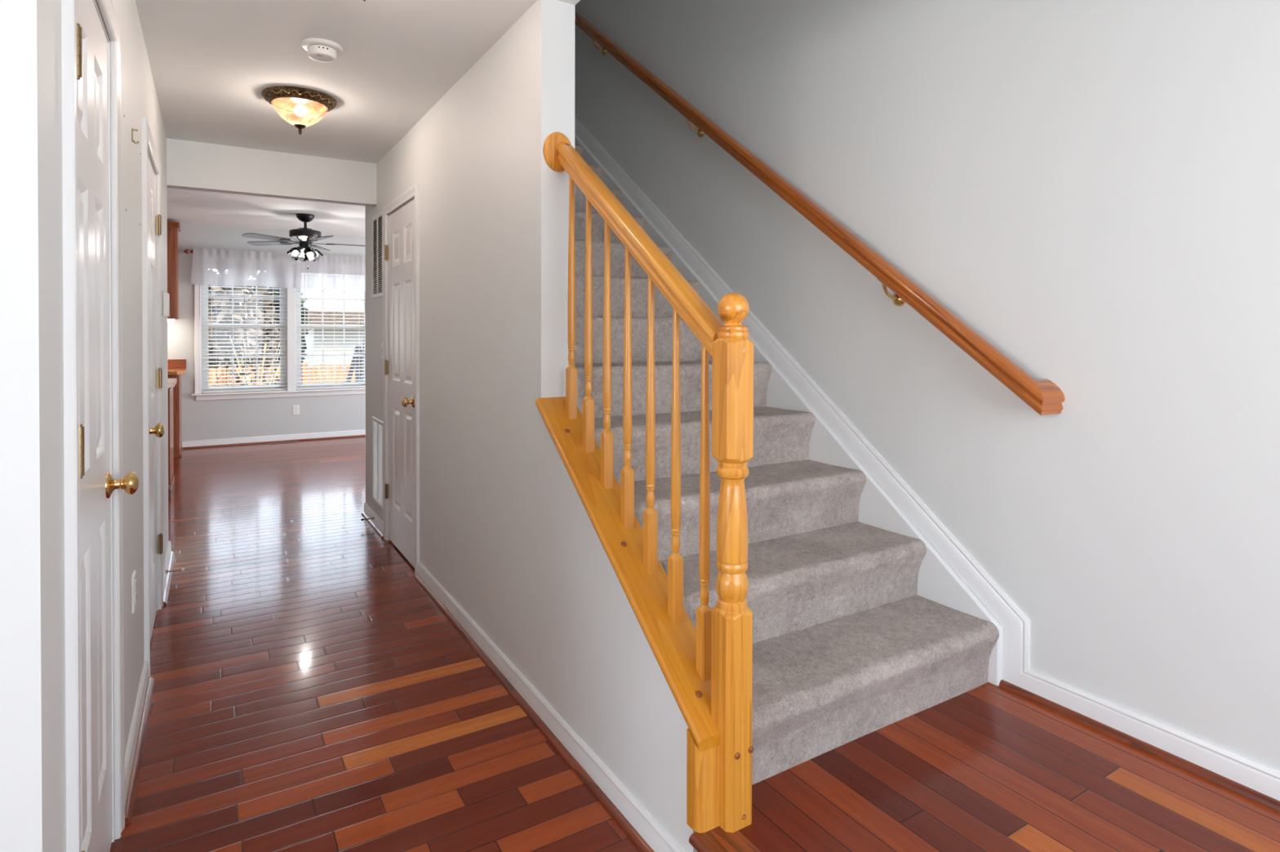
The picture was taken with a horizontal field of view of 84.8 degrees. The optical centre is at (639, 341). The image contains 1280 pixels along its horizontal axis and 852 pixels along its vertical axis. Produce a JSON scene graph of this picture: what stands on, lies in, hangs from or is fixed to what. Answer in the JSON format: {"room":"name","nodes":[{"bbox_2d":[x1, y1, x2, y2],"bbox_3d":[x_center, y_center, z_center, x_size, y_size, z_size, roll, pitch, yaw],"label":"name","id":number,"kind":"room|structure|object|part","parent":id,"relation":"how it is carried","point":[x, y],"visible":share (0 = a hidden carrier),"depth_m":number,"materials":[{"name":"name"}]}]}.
{"room":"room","nodes":[
{"label":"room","id":0,"kind":"room"},
{"bbox_2d":[0,0,168,851],"bbox_3d":[-1.879,0.056,2.540,0.120,2.440,3.607,0,1,-31],"label":"wall","id":1,"kind":"structure","parent":0,"point":[33,714],"depth_m":1.04,"materials":[{"name":"white paint"}]},
{"bbox_2d":[61,0,138,851],"bbox_3d":[-1.211,0.236,1.509,0.180,2.106,0.744,0,1,-31],"label":"door","id":2,"kind":"structure","parent":1,"relation":"in","point":[91,62],"depth_m":1.53,"materials":[{"name":"white wood"}]},
{"bbox_3d":[-1.287,0.356,1.746,0.064,0.068,0.068,0,1,-31],"label":"knob","id":3,"kind":"part","parent":2,"relation":"part of","materials":[{"name":"gold metal"}]},
{"bbox_2d":[131,570,136,613],"bbox_3d":[-1.624,0.805,2.252,0.008,0.118,0.072,0,1,-31],"label":"outlet","id":4,"kind":"object","parent":1,"relation":"attached to","point":[134,575],"visible":1,"depth_m":2.23,"materials":[{"name":"white plastic"}]},
{"bbox_2d":[131,128,138,143],"bbox_3d":[-1.636,-0.665,2.274,0.020,0.048,0.008,0,1,-31],"label":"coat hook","id":5,"kind":"object","parent":1,"relation":"attached to","point":[132,129],"visible":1,"depth_m":2.27,"materials":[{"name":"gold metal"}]},
{"bbox_2d":[124,660,148,805],"bbox_3d":[-1.610,1.238,2.237,0.013,0.083,0.894,0,1,-31],"label":"baseboard","id":6,"kind":"structure","parent":1,"relation":"attached to","point":[134,731],"depth_m":2.21,"materials":[{"name":"white"}]},
{"bbox_2d":[124,677,154,824],"bbox_3d":[-1.597,1.271,2.245,0.018,0.018,0.894,0,1,-31],"label":"trim","id":7,"kind":"structure","parent":1,"relation":"attached to","point":[129,807],"depth_m":2.14,"materials":[{"name":"brown wood"}]},
{"bbox_2d":[141,116,164,677],"bbox_3d":[-2.097,0.218,2.956,0.180,2.106,0.863,0,1,-31],"label":"door","id":8,"kind":"structure","parent":1,"relation":"in","point":[153,429],"depth_m":3.04,"materials":[{"name":"white wood"}]},
{"bbox_3d":[-1.891,0.349,2.732,0.064,0.068,0.068,0,1,-31],"label":"knob","id":9,"kind":"part","parent":8,"relation":"part of","materials":[{"name":"gold metal"}]},
{"bbox_2d":[161,291,169,316],"bbox_3d":[-2.447,-0.189,3.612,0.032,0.125,0.120,0,1,-31],"label":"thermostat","id":10,"kind":"object","parent":1,"relation":"attached to","point":[165,296],"visible":0.87,"depth_m":3.57,"materials":[{"name":"white plastic"}]},
{"bbox_3d":[-2.457,-0.191,3.606,0.008,0.120,0.120,0,1,-31],"label":"plate","id":11,"kind":"part","parent":10,"relation":"part of","materials":[{"name":"white plastic"}]},
{"bbox_2d":[163,540,171,593],"bbox_3d":[-2.530,1.221,3.739,0.013,0.083,0.904,0,1,-31],"label":"baseboard","id":12,"kind":"structure","parent":1,"relation":"attached to","point":[167,557],"depth_m":3.79,"materials":[{"name":"white"}]},
{"bbox_2d":[163,551,174,605],"bbox_3d":[-2.517,1.253,3.748,0.018,0.018,0.904,0,1,-31],"label":"trim","id":13,"kind":"structure","parent":1,"relation":"attached to","point":[172,553],"depth_m":3.67,"materials":[{"name":"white wood"}]},
{"bbox_2d":[166,568,184,573],"bbox_3d":[-2.450,1.211,3.697,0.080,0.022,0.021,0,1,-31],"label":"door stop","id":14,"kind":"object","parent":1,"relation":"attached to","point":[181,569],"visible":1,"depth_m":3.69,"materials":[{"name":"gold metal"}]},
{"bbox_3d":[-2.453,1.211,3.696,0.063,0.008,0.008,0,1,-31],"label":"rod","id":15,"kind":"part","parent":14,"relation":"part of","materials":[{"name":"gold metal"}]},
{"bbox_2d":[166,187,364,236],"bbox_3d":[-3.167,-1.373,6.505,6.600,0.150,4.370,0,1,-31],"label":"ceiling","id":16,"kind":"structure","parent":0,"point":[188,206],"depth_m":7.13,"materials":[{"name":"white paint"}]},
{"bbox_2d":[241,213,364,269],"bbox_3d":[-3.420,-1.024,7.253,1.240,0.565,1.255,0,1,-31],"label":"ceiling fan","id":17,"kind":"object","parent":16,"relation":"hanging from","point":[304,237],"visible":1,"depth_m":7.18,"materials":[{"name":"black metal"}]},
{"bbox_3d":[-3.666,-1.017,6.873,0.135,0.030,0.460,0,1,29],"label":"blade","id":18,"kind":"part","parent":17,"relation":"part of","materials":[{"name":"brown wood"}]},
{"bbox_3d":[-3.883,-1.022,7.329,0.460,0.030,0.135,0,1,11],"label":"blade","id":19,"kind":"part","parent":17,"relation":"part of","materials":[{"name":"brown wood"}]},
{"bbox_3d":[-3.534,-0.894,7.169,0.137,0.136,0.126,0,1,-31],"label":"lamp shade","id":20,"kind":"part","parent":17,"relation":"part of","materials":[{"name":"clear glass"}]},
{"bbox_3d":[-3.530,-0.903,7.179,0.054,0.054,0.054,0,1,-31],"label":"bulb","id":21,"kind":"part","parent":17,"relation":"part of","materials":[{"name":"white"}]},
{"bbox_3d":[-3.543,-0.896,7.325,0.126,0.136,0.137,0,1,-31],"label":"lamp shade","id":22,"kind":"part","parent":17,"relation":"part of","materials":[{"name":"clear glass"}]},
{"bbox_3d":[-3.378,-0.894,7.178,0.126,0.136,0.137,0,1,-31],"label":"lamp shade","id":23,"kind":"part","parent":17,"relation":"part of","materials":[{"name":"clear glass"}]},
{"bbox_3d":[-3.387,-0.896,7.334,0.137,0.136,0.126,0,1,-31],"label":"lamp shade","id":24,"kind":"part","parent":17,"relation":"part of","materials":[{"name":"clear glass"}]},
{"bbox_3d":[-3.165,-1.016,6.938,0.135,0.030,0.460,0,1,-43],"label":"blade","id":25,"kind":"part","parent":17,"relation":"part of","materials":[{"name":"brown wood"}]},
{"bbox_3d":[-3.516,-1.025,7.677,0.135,0.030,0.460,0,1,-7],"label":"blade","id":26,"kind":"part","parent":17,"relation":"part of","materials":[{"name":"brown wood"}]},
{"bbox_3d":[-3.072,-1.021,7.435,0.460,0.030,0.135,0,1,-25],"label":"blade","id":27,"kind":"part","parent":17,"relation":"part of","materials":[{"name":"brown wood"}]},
{"bbox_2d":[167,223,365,447],"bbox_3d":[-4.348,-0.056,8.442,6.600,2.530,0.140,0,1,-31],"label":"wall","id":28,"kind":"structure","parent":0,"point":[206,420],"depth_m":8.17,"materials":[{"name":"grey paint"}]},
{"bbox_2d":[167,221,180,319],"bbox_3d":[-5.346,-0.762,7.535,0.675,1.045,0.348,0,1,-31],"label":"upper cabinet","id":29,"kind":"object","parent":28,"relation":"attached to","point":[172,232],"visible":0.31,"depth_m":7.54,"materials":[{"name":"brown wood"}]},
{"bbox_3d":[-5.136,-0.731,7.484,0.309,0.965,0.019,0,1,-31],"label":"door","id":30,"kind":"part","parent":29,"relation":"part of","materials":[{"name":"brown wood"}]},
{"bbox_3d":[-5.271,-1.253,7.389,0.655,0.060,0.030,0,1,-31],"label":"crown","id":31,"kind":"part","parent":29,"relation":"part of","materials":[{"name":"brown wood"}]},
{"bbox_3d":[-5.068,-1.255,7.705,0.020,0.060,0.340,0,1,-31],"label":"crown","id":32,"kind":"part","parent":29,"relation":"part of","materials":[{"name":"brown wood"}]},
{"bbox_2d":[167,359,186,368],"bbox_3d":[-5.410,0.277,7.702,0.714,0.142,0.019,0,1,-31],"label":"backsplash","id":33,"kind":"structure","parent":28,"relation":"attached to","point":[171,363],"depth_m":7.83,"materials":[{"name":"brown wood"}]},
{"bbox_2d":[183,248,294,257],"bbox_3d":[-4.156,-1.006,8.407,2.203,0.052,0.100,0,1,-31],"label":"curtain rod","id":34,"kind":"object","parent":28,"relation":"attached to","point":[187,251],"visible":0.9,"depth_m":7.82,"materials":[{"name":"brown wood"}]},
{"bbox_2d":[190,248,294,288],"bbox_3d":[-4.576,-0.836,8.101,1.047,0.424,0.081,0,1,-31],"label":"valance","id":35,"kind":"object","parent":34,"relation":"hanging from","point":[210,267],"visible":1,"depth_m":8.07,"materials":[{"name":"white fabric"}]},
{"bbox_2d":[293,254,365,290],"bbox_3d":[-3.676,-0.840,8.657,1.080,0.424,0.069,0,1,-31],"label":"valance","id":36,"kind":"object","parent":34,"relation":"hanging from","point":[330,272],"visible":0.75,"depth_m":8.58,"materials":[{"name":"white fabric"}]},
{"bbox_2d":[200,284,287,393],"bbox_3d":[-4.667,-0.158,8.283,0.880,1.505,0.065,0,1,-31],"label":"window","id":37,"kind":"structure","parent":28,"relation":"in","point":[202,286],"depth_m":8.22,"materials":[{"name":"white"}]},
{"bbox_3d":[-4.672,-0.523,8.288,0.820,0.715,0.024,0,1,-31],"label":"sash","id":38,"kind":"part","parent":37,"relation":"part of","materials":[{"name":"white"}]},
{"bbox_3d":[-4.660,0.180,8.274,0.820,0.770,0.024,0,1,-31],"label":"sash","id":39,"kind":"part","parent":37,"relation":"part of","materials":[{"name":"white"}]},
{"bbox_2d":[202,285,286,393],"bbox_3d":[-4.631,-0.158,8.223,0.856,1.498,0.060,0,1,-31],"label":"window blind","id":40,"kind":"object","parent":37,"relation":"attached to","point":[211,286],"visible":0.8,"depth_m":8.21,"materials":[{"name":"white plastic"}]},
{"bbox_3d":[-4.634,0.582,8.234,0.856,0.018,0.044,0,1,-31],"label":"rail","id":41,"kind":"part","parent":40,"relation":"part of","materials":[{"name":"white plastic"}]},
{"bbox_3d":[-4.633,-0.142,8.227,0.002,1.435,0.052,0,1,-31],"label":"ladder cord","id":42,"kind":"part","parent":40,"relation":"part of","materials":[{"name":"white fabric"}]},
{"bbox_3d":[-4.385,-0.143,8.379,0.002,1.435,0.052,0,1,-31],"label":"ladder cord","id":43,"kind":"part","parent":40,"relation":"part of","materials":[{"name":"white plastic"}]},
{"bbox_2d":[194,260,296,394],"bbox_3d":[-4.197,-0.190,8.440,1.973,1.568,0.018,0,1,-31],"label":"trim","id":44,"kind":"structure","parent":28,"relation":"attached to","point":[197,287],"depth_m":7.94,"materials":[{"name":"white"}]},
{"bbox_2d":[182,429,365,447],"bbox_3d":[-3.322,1.164,8.995,4.280,0.083,0.013,0,1,-31],"label":"baseboard","id":45,"kind":"structure","parent":28,"relation":"attached to","point":[351,433],"depth_m":8.34,"materials":[{"name":"white wood"}]},
{"bbox_2d":[182,435,365,448],"bbox_3d":[-3.313,1.197,8.982,4.280,0.018,0.018,0,1,-31],"label":"trim","id":46,"kind":"structure","parent":28,"relation":"attached to","point":[320,438],"depth_m":8.33,"materials":[{"name":"brown wood"}]},
{"bbox_2d":[191,387,365,400],"bbox_3d":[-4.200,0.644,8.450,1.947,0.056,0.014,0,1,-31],"label":"trim","id":47,"kind":"structure","parent":28,"relation":"attached to","point":[363,391],"depth_m":8.37,"materials":[{"name":"white"}]},
{"bbox_2d":[287,265,295,390],"bbox_3d":[-4.198,-0.158,8.442,0.091,1.504,0.014,0,1,-31],"label":"trim","id":48,"kind":"structure","parent":28,"relation":"attached to","point":[291,292],"depth_m":8.44,"materials":[{"name":"white wood"}]},
{"bbox_2d":[293,404,299,414],"bbox_3d":[-4.161,0.834,8.480,0.072,0.118,0.008,0,1,-31],"label":"outlet","id":49,"kind":"object","parent":28,"relation":"attached to","point":[295,407],"visible":1,"depth_m":8.48,"materials":[{"name":"white plastic"}]},
{"bbox_2d":[295,288,365,389],"bbox_3d":[-3.843,-0.161,8.788,0.880,1.505,0.065,0,1,-31],"label":"window","id":50,"kind":"structure","parent":28,"relation":"in","point":[298,292],"depth_m":8.71,"materials":[{"name":"white plastic"}]},
{"bbox_2d":[296,288,365,389],"bbox_3d":[-3.806,-0.161,8.728,0.856,1.498,0.060,0,1,-31],"label":"window blind","id":51,"kind":"object","parent":50,"relation":"attached to","point":[304,293],"visible":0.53,"depth_m":8.70,"materials":[{"name":"white plastic"}]},
{"bbox_3d":[-4.056,-0.144,8.580,0.002,1.435,0.052,0,1,-31],"label":"ladder cord","id":52,"kind":"part","parent":51,"relation":"part of","materials":[{"name":"white fabric"}]},
{"bbox_3d":[-3.810,0.579,8.739,0.856,0.018,0.044,0,1,-31],"label":"rail","id":53,"kind":"part","parent":51,"relation":"part of","materials":[{"name":"white plastic"}]},
{"bbox_3d":[-3.560,-0.146,8.883,0.002,1.435,0.052,0,1,-31],"label":"ladder cord","id":54,"kind":"part","parent":51,"relation":"part of","materials":[{"name":"white fabric"}]},
{"bbox_3d":[-3.847,-0.526,8.793,0.820,0.715,0.024,0,1,-31],"label":"sash","id":55,"kind":"part","parent":50,"relation":"part of","materials":[{"name":"white"}]},
{"bbox_3d":[-3.835,0.176,8.778,0.820,0.770,0.024,0,1,-31],"label":"sash","id":56,"kind":"part","parent":50,"relation":"part of","materials":[{"name":"white"}]},
{"bbox_2d":[166,137,376,206],"bbox_3d":[-2.336,-1.093,4.396,1.286,0.362,0.100,0,1,-31],"label":"wall header","id":57,"kind":"structure","parent":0,"point":[190,165],"depth_m":4.35,"materials":[{"name":"white paint"}]},
{"bbox_2d":[135,0,580,164],"bbox_3d":[-2.257,-1.284,0.555,5.411,0.280,6.530,0,1,-31],"label":"ceiling","id":58,"kind":"structure","parent":0,"point":[211,62],"depth_m":2.93,"materials":[{"name":"white paint"}]},
{"bbox_2d":[261,85,337,134],"bbox_3d":[-1.637,-1.082,3.376,0.331,0.179,0.330,0,1,-31],"label":"ceiling light","id":59,"kind":"object","parent":58,"relation":"attached to","point":[301,101],"visible":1,"depth_m":3.35,"materials":[{"name":"brown metal"}]},
{"bbox_3d":[-1.637,-1.164,3.375,0.226,0.003,0.226,0,1,-31],"label":"plate","id":60,"kind":"part","parent":59,"relation":"part of","materials":[{"name":"beige glass"}]},
{"bbox_3d":[-1.637,-1.110,3.376,0.052,0.052,0.052,0,1,-31],"label":"bulb","id":61,"kind":"part","parent":59,"relation":"part of","materials":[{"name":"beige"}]},
{"bbox_2d":[301,37,342,62],"bbox_3d":[-1.252,-1.139,2.761,0.148,0.050,0.148,0,1,-31],"label":"smoke detector","id":62,"kind":"object","parent":58,"relation":"attached to","point":[321,50],"visible":1,"depth_m":2.72,"materials":[{"name":"white plastic"}]},
{"bbox_2d":[110,436,639,851],"bbox_3d":[-2.130,1.268,3.296,8.200,0.001,11.020,0,1,-31],"label":"floor","id":63,"kind":"structure","parent":0,"point":[309,695],"depth_m":2.47,"materials":[{"name":"brown wood"}]},
{"bbox_2d":[168,377,177,497],"bbox_3d":[-4.488,0.786,5.511,1.395,0.906,0.730,0,1,-31],"label":"kitchen island","id":64,"kind":"object","parent":63,"relation":"on","point":[172,382],"visible":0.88,"depth_m":5.73,"materials":[{"name":"brown wood"}]},
{"bbox_3d":[-3.922,0.767,5.863,0.011,0.760,0.600,0,1,-31],"label":"panel","id":65,"kind":"part","parent":64,"relation":"part of","materials":[{"name":"brown wood"}]},
{"bbox_2d":[168,374,182,457],"bbox_3d":[-5.269,0.784,7.443,0.680,0.865,0.618,0,1,-31],"label":"base cabinet","id":66,"kind":"object","parent":63,"relation":"on","point":[178,450],"visible":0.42,"depth_m":7.35,"materials":[{"name":"brown wood"}]},
{"bbox_3d":[-4.975,0.434,7.267,0.300,0.130,0.017,0,1,-31],"label":"drawer","id":67,"kind":"part","parent":66,"relation":"part of","materials":[{"name":"white wood"}]},
{"bbox_3d":[-4.976,0.809,7.271,0.300,0.580,0.017,0,1,-31],"label":"door","id":68,"kind":"part","parent":66,"relation":"part of","materials":[{"name":"brown wood"}]},
{"bbox_2d":[167,359,186,375],"bbox_3d":[-5.249,0.280,7.439,0.714,0.142,0.634,0,1,-31],"label":"countertop","id":69,"kind":"structure","parent":66,"relation":"on","point":[175,366],"depth_m":7.81,"materials":[{"name":"laminate"}]},
{"bbox_2d":[269,441,297,444],"bbox_3d":[-4.224,1.208,8.316,0.300,0.004,0.100,0,1,-31],"label":"floor vent","id":70,"kind":"object","parent":63,"relation":"in","point":[287,442],"visible":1,"depth_m":8.31,"materials":[{"name":"brown wood"}]},
{"bbox_2d":[364,0,697,851],"bbox_3d":[-0.873,0.050,3.365,0.125,2.440,4.030,0,1,-31],"label":"wall","id":71,"kind":"structure","parent":0,"point":[494,215],"depth_m":2.56,"materials":[{"name":"white paint"}]},
{"bbox_2d":[360,511,383,538],"bbox_3d":[-1.819,1.244,4.756,0.018,0.018,0.694,0,1,-31],"label":"trim","id":72,"kind":"structure","parent":71,"relation":"attached to","point":[363,514],"depth_m":4.70,"materials":[{"name":"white wood"}]},
{"bbox_2d":[364,502,383,534],"bbox_3d":[-1.805,1.212,4.764,0.013,0.083,0.694,0,1,-31],"label":"baseboard","id":73,"kind":"structure","parent":71,"relation":"attached to","point":[368,511],"depth_m":4.73,"materials":[{"name":"white"}]},
{"bbox_2d":[371,209,382,298],"bbox_3d":[-1.740,-0.568,4.650,0.009,0.555,0.360,0,1,-31],"label":"air vent","id":74,"kind":"object","parent":71,"relation":"in","point":[377,220],"visible":0.83,"depth_m":4.65,"materials":[{"name":"white plastic"}]},
{"bbox_2d":[372,416,383,510],"bbox_3d":[-1.744,0.804,4.664,0.009,0.570,0.360,0,1,-31],"label":"air vent","id":75,"kind":"object","parent":71,"relation":"in","point":[377,424],"visible":0.99,"depth_m":4.65,"materials":[{"name":"white plastic"}]},
{"bbox_2d":[382,182,419,574],"bbox_3d":[-1.372,0.208,4.119,0.180,2.106,0.838,0,1,-31],"label":"door","id":76,"kind":"structure","parent":71,"relation":"in","point":[401,228],"depth_m":4.09,"materials":[{"name":"white wood"}]},
{"bbox_3d":[-1.272,0.334,3.843,0.064,0.068,0.068,0,1,-31],"label":"knob","id":77,"kind":"part","parent":76,"relation":"part of","materials":[{"name":"gold metal"}]},
{"bbox_2d":[413,574,653,851],"bbox_3d":[-0.537,1.269,2.663,0.018,0.018,2.538,0,1,-31],"label":"trim","id":78,"kind":"structure","parent":71,"relation":"attached to","point":[634,837],"depth_m":2.25,"materials":[{"name":"brown wood"}]},
{"bbox_2d":[417,561,684,851],"bbox_3d":[-0.524,1.236,2.671,0.013,0.083,2.538,0,1,-31],"label":"baseboard","id":79,"kind":"structure","parent":71,"relation":"attached to","point":[643,823],"depth_m":2.18,"materials":[{"name":"white wood"}]},
{"bbox_2d":[577,375,577,406],"bbox_3d":[-0.953,-0.642,3.624,0.014,2.715,2.810,0,1,-31],"label":"trim","id":80,"kind":"structure","parent":71,"relation":"attached to","point":[577,375],"depth_m":2.44,"materials":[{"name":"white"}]},
{"bbox_2d":[688,826,760,851],"bbox_3d":[0.905,1.138,0.377,0.106,0.025,2.875,0,1,-31],"label":"floor","id":81,"kind":"structure","parent":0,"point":[716,840],"depth_m":1.55,"materials":[{"name":"brown wood"}]},
{"bbox_2d":[574,0,1279,771],"bbox_3d":[0.713,-1.324,3.118,0.120,5.200,7.800,0,1,-31],"label":"wall","id":82,"kind":"structure","parent":0,"point":[1091,188],"depth_m":2.15,"materials":[{"name":"white paint"}]},
{"bbox_2d":[574,133,1002,686],"bbox_3d":[0.276,-0.279,3.686,0.038,2.736,3.397,0,1,-31],"label":"trim","id":83,"kind":"structure","parent":82,"relation":"attached to","point":[938,582],"depth_m":2.70,"materials":[{"name":"white"}]},
{"bbox_2d":[574,10,1064,415],"bbox_3d":[0.108,-1.425,3.874,0.120,3.244,4.276,0,1,-31],"label":"wall handrail","id":84,"kind":"object","parent":82,"relation":"attached to","point":[1043,396],"visible":1,"depth_m":2.60,"materials":[{"name":"brown wood"}]},
{"bbox_3d":[-0.270,-1.901,4.503,0.083,0.063,0.013,0,1,-31],"label":"arm","id":85,"kind":"part","parent":84,"relation":"part of","materials":[{"name":"gold metal"}]},
{"bbox_3d":[-0.234,-1.876,4.525,0.022,0.055,0.055,0,1,-31],"label":"wall plate","id":86,"kind":"part","parent":84,"relation":"part of","materials":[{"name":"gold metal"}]},
{"bbox_3d":[0.276,-1.111,3.615,0.083,0.063,0.013,0,1,-31],"label":"arm","id":87,"kind":"part","parent":84,"relation":"part of","materials":[{"name":"gold metal"}]},
{"bbox_3d":[0.312,-1.086,3.637,0.022,0.055,0.055,0,1,-31],"label":"wall plate","id":88,"kind":"part","parent":84,"relation":"part of","materials":[{"name":"gold metal"}]},
{"bbox_3d":[0.919,-0.181,2.572,0.083,0.063,0.013,0,1,-31],"label":"arm","id":89,"kind":"part","parent":84,"relation":"part of","materials":[{"name":"gold metal"}]},
{"bbox_3d":[0.955,-0.155,2.594,0.022,0.055,0.055,0,1,-31],"label":"wall plate","id":90,"kind":"part","parent":84,"relation":"part of","materials":[{"name":"gold metal"}]},
{"bbox_2d":[574,116,1279,801],"bbox_3d":[0.810,-0.640,2.834,0.014,3.479,7.200,0,1,-31],"label":"baseboard","id":91,"kind":"structure","parent":82,"relation":"attached to","point":[1264,780],"depth_m":2.33,"materials":[{"name":"white"}]},
{"bbox_2d":[999,680,1279,813],"bbox_3d":[1.914,1.112,1.011,0.018,0.018,2.903,0,1,-31],"label":"trim","id":92,"kind":"structure","parent":82,"relation":"attached to","point":[1266,801],"depth_m":1.89,"materials":[{"name":"brown wood"}]},
{"bbox_2d":[738,682,1279,851],"bbox_3d":[1.424,1.123,0.743,1.162,0.001,2.957,0,1,-31],"label":"floor","id":93,"kind":"structure","parent":0,"point":[988,767],"depth_m":1.71,"materials":[{"name":"brown wood"}]},
{"bbox_2d":[535,132,754,833],"bbox_3d":[-0.041,0.200,1.979,0.138,1.812,0.966,0,1,-31],"label":"stair railing","id":94,"kind":"object","parent":93,"relation":"on","point":[707,669],"visible":1,"depth_m":1.75,"materials":[{"name":"brown wood"}]},
{"bbox_3d":[-0.030,-0.312,2.015,0.063,0.062,1.128,0,37,-31],"label":"handrail","id":95,"kind":"part","parent":94,"relation":"part of","materials":[{"name":"brown wood"}]},
{"bbox_2d":[574,144,999,785],"bbox_3d":[-0.156,-0.108,3.326,1.075,2.403,3.246,0,1,-31],"label":"staircase","id":96,"kind":"structure","parent":93,"relation":"on","point":[846,648],"depth_m":2.31,"materials":[{"name":"grey carpet"}]},
{"label":"outside","id":97,"kind":"structure","parent":0,"visible":0},
{"bbox_3d":[-13.898,2.388,32.291,70.000,0.200,50.460,0,1,-31],"label":"ground","id":98,"kind":"structure","parent":97,"visible":0},
{"bbox_2d":[208,285,244,364],"bbox_3d":[-12.381,0.069,19.127,3.234,4.726,3.130,0,1,-31],"label":"tree","id":99,"kind":"object","parent":98,"relation":"on","point":[209,288],"visible":0.02,"depth_m":18.76,"materials":[{"name":"green plant"}]},
{"bbox_2d":[208,285,279,383],"bbox_3d":[-8.901,0.350,15.228,2.108,4.263,2.150,0,1,-31],"label":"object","id":100,"kind":"object","parent":98,"relation":"on","point":[228,288],"visible":0.33,"depth_m":14.94,"materials":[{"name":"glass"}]},
{"bbox_2d":[215,327,279,386],"bbox_3d":[-7.299,1.123,13.360,1.253,2.761,1.388,0,1,15],"label":"shrub","id":101,"kind":"object","parent":98,"relation":"on","point":[242,330],"visible":0.27,"depth_m":13.28,"materials":[{"name":"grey plant"}]},
{"bbox_2d":[245,286,312,381],"bbox_3d":[-9.450,0.178,18.213,1.714,4.540,1.706,0,1,-31],"label":"tree","id":102,"kind":"object","parent":98,"relation":"on","point":[268,290],"visible":0.04,"depth_m":17.97,"materials":[{"name":"green plant"}]},
{"bbox_2d":[208,362,355,386],"bbox_3d":[-6.402,1.463,14.776,16.500,2.050,0.178,0,1,-31],"label":"wooden fence","id":103,"kind":"object","parent":98,"relation":"on","point":[303,365],"visible":0.03,"depth_m":14.39,"materials":[{"name":"brown wood"}]},
{"bbox_3d":[-6.420,0.893,14.801,16.500,0.090,0.050,0,1,-31],"label":"rail","id":104,"kind":"part","parent":103,"relation":"part of","materials":[{"name":"brown wood"}]},
{"bbox_3d":[-6.894,1.466,14.429,0.100,2.050,0.100,0,1,-31],"label":"post","id":105,"kind":"part","parent":103,"relation":"part of","materials":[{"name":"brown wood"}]},
{"bbox_2d":[301,288,364,381],"bbox_3d":[-8.817,-0.106,25.651,7.050,4.950,6.240,0,1,-31],"label":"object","id":106,"kind":"object","parent":98,"relation":"on","point":[326,293],"visible":0.1,"depth_m":22.28,"materials":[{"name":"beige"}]},
{"bbox_2d":[345,344,361,382],"bbox_3d":[-4.231,1.283,11.027,0.890,2.499,3.000,0,1,-31],"label":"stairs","id":107,"kind":"structure","parent":98,"relation":"on","point":[356,347],"depth_m":9.68,"materials":[{"name":"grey wood"}]},
{"bbox_3d":[-3.896,0.597,9.700,0.080,1.000,0.080,0,1,-31],"label":"post","id":108,"kind":"part","parent":107,"relation":"part of","materials":[{"name":"white wood"}]},
{"bbox_2d":[361,300,364,382],"bbox_3d":[-4.274,0.847,14.453,3.296,3.321,0.795,0,1,-31],"label":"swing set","id":109,"kind":"object","parent":98,"relation":"on","point":[363,347],"visible":0.03,"depth_m":13.41,"materials":[{"name":"brown wood"}]},
{"bbox_3d":[-5.345,0.854,13.447,0.434,3.310,0.099,0,1,-14],"label":"leg","id":110,"kind":"part","parent":109,"relation":"part of","materials":[{"name":"white wood"}]}
]}

